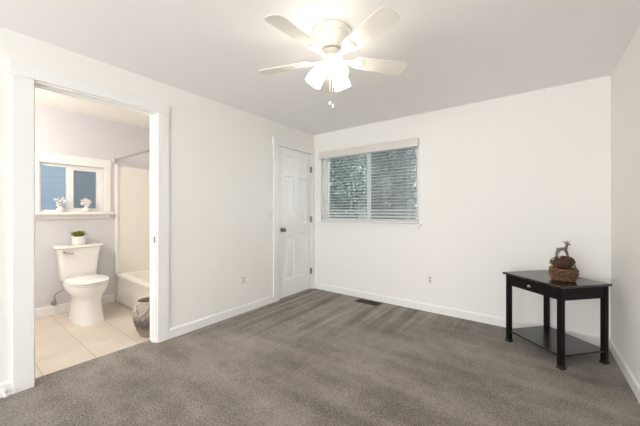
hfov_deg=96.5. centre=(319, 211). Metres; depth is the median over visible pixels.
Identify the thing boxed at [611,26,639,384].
wall
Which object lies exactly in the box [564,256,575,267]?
pine cone
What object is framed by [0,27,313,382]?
wall
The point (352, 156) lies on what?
tree
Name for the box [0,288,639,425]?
floor
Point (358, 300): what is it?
floor vent
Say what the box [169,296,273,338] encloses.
baseboard
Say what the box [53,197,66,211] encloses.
flower vase
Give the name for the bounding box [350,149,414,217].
tree
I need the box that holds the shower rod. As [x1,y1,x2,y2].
[112,149,149,162]
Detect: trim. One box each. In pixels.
[9,59,168,393]
[272,137,314,301]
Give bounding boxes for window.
[35,152,113,219]
[316,146,421,229]
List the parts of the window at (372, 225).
sill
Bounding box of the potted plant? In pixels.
[70,231,88,244]
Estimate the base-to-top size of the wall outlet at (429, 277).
0.116 m
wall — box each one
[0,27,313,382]
[35,105,149,308]
[314,75,610,338]
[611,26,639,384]
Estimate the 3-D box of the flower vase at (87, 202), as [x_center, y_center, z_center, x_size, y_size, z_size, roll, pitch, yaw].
[-2.953,-0.078,3.610,0.111,0.178,0.117,0,0,37]
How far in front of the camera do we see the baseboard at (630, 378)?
2.10 m
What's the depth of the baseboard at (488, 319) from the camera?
3.37 m
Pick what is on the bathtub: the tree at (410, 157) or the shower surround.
the shower surround
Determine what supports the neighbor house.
on the ground
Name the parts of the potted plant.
pot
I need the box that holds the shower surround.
[115,165,149,272]
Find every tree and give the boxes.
[329,156,353,217]
[329,157,354,217]
[329,157,355,217]
[341,156,371,217]
[346,147,416,218]
[350,148,416,218]
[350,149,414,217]
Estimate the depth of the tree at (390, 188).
6.81 m
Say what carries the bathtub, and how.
on the floor
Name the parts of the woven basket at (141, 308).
handle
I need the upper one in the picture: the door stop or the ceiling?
the ceiling
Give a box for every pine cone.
[549,255,570,268]
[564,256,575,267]
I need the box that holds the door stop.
[1,390,7,397]
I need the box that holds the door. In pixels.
[280,147,311,298]
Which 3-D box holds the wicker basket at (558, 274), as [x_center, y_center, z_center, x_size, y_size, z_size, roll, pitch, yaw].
[2.037,0.410,2.392,0.206,0.331,0.206,0,0,0]
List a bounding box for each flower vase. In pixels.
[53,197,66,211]
[80,198,91,211]
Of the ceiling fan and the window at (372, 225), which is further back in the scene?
the window at (372, 225)
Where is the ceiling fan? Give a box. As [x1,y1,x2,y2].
[259,6,406,108]
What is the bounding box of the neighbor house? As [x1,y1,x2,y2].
[41,166,95,209]
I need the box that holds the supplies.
[51,287,63,305]
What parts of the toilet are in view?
tank lid, tank, bowl, lid, seat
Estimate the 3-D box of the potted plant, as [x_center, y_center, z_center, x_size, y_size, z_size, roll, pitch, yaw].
[-2.941,0.318,3.478,0.170,0.170,0.178,0,0,37]
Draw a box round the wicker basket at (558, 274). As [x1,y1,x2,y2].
[548,240,579,281]
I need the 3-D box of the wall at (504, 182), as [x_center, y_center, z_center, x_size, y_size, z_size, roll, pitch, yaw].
[1.291,0.005,3.612,3.608,2.440,0.140,0,0,37]
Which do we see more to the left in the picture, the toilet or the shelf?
the toilet
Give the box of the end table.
[502,270,611,369]
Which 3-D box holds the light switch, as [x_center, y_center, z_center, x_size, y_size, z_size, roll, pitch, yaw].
[-0.657,0.035,3.804,0.016,0.116,0.072,0,0,37]
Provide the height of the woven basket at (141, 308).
0.345 m
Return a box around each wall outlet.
[241,275,245,284]
[427,274,432,283]
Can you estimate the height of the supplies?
0.306 m
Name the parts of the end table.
leg, drawer, leg, leg, leg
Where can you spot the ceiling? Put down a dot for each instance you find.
(455, 53)
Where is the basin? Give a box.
[116,268,149,286]
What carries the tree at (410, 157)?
on the ground
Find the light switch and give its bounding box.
[268,210,271,217]
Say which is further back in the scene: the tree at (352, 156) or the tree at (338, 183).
the tree at (352, 156)
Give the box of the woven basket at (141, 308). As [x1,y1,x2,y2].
[132,296,149,336]
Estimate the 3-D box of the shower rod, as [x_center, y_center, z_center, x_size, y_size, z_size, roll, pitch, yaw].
[-2.144,-0.690,3.397,1.620,0.068,0.068,0,0,37]
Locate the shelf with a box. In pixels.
[509,326,604,356]
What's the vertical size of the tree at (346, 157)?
8.264 m
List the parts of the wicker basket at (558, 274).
deer handle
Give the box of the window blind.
[319,137,418,222]
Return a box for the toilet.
[52,242,108,325]
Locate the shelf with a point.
(545, 337)
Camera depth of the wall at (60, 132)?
3.58 m
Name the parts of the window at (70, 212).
sill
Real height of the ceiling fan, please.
0.528 m
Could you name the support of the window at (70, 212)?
attached to the wall at (60, 132)
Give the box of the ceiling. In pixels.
[0,0,639,134]
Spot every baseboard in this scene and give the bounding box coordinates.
[0,380,11,397]
[35,293,114,318]
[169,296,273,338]
[314,282,599,346]
[609,338,639,402]
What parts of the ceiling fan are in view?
blade, blade, lamp shade, blade, bulb, lamp shade, lamp shade, blade, blade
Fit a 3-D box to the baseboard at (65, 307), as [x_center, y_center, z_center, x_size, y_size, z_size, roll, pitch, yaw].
[-3.398,1.171,3.058,0.014,0.110,2.037,0,0,37]
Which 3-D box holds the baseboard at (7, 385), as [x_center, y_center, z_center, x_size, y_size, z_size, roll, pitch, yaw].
[-3.053,1.179,0.595,0.014,0.092,3.302,0,0,37]
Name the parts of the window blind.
rail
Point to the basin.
(136, 278)
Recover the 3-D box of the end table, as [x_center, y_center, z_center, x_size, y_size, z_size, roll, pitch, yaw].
[2.031,0.901,2.496,0.493,0.648,0.558,0,0,-11]
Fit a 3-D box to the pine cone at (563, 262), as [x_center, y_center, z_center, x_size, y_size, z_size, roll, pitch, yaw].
[1.995,0.421,2.370,0.140,0.110,0.108,0,0,31]
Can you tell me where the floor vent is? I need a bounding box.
[356,299,381,305]
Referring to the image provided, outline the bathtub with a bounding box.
[115,268,149,308]
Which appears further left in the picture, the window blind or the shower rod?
the shower rod
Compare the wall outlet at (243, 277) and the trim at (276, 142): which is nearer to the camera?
the wall outlet at (243, 277)
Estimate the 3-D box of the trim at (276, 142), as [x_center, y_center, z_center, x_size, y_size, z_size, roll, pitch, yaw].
[-0.362,0.115,4.195,0.021,2.222,0.901,0,0,37]
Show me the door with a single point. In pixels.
(295, 166)

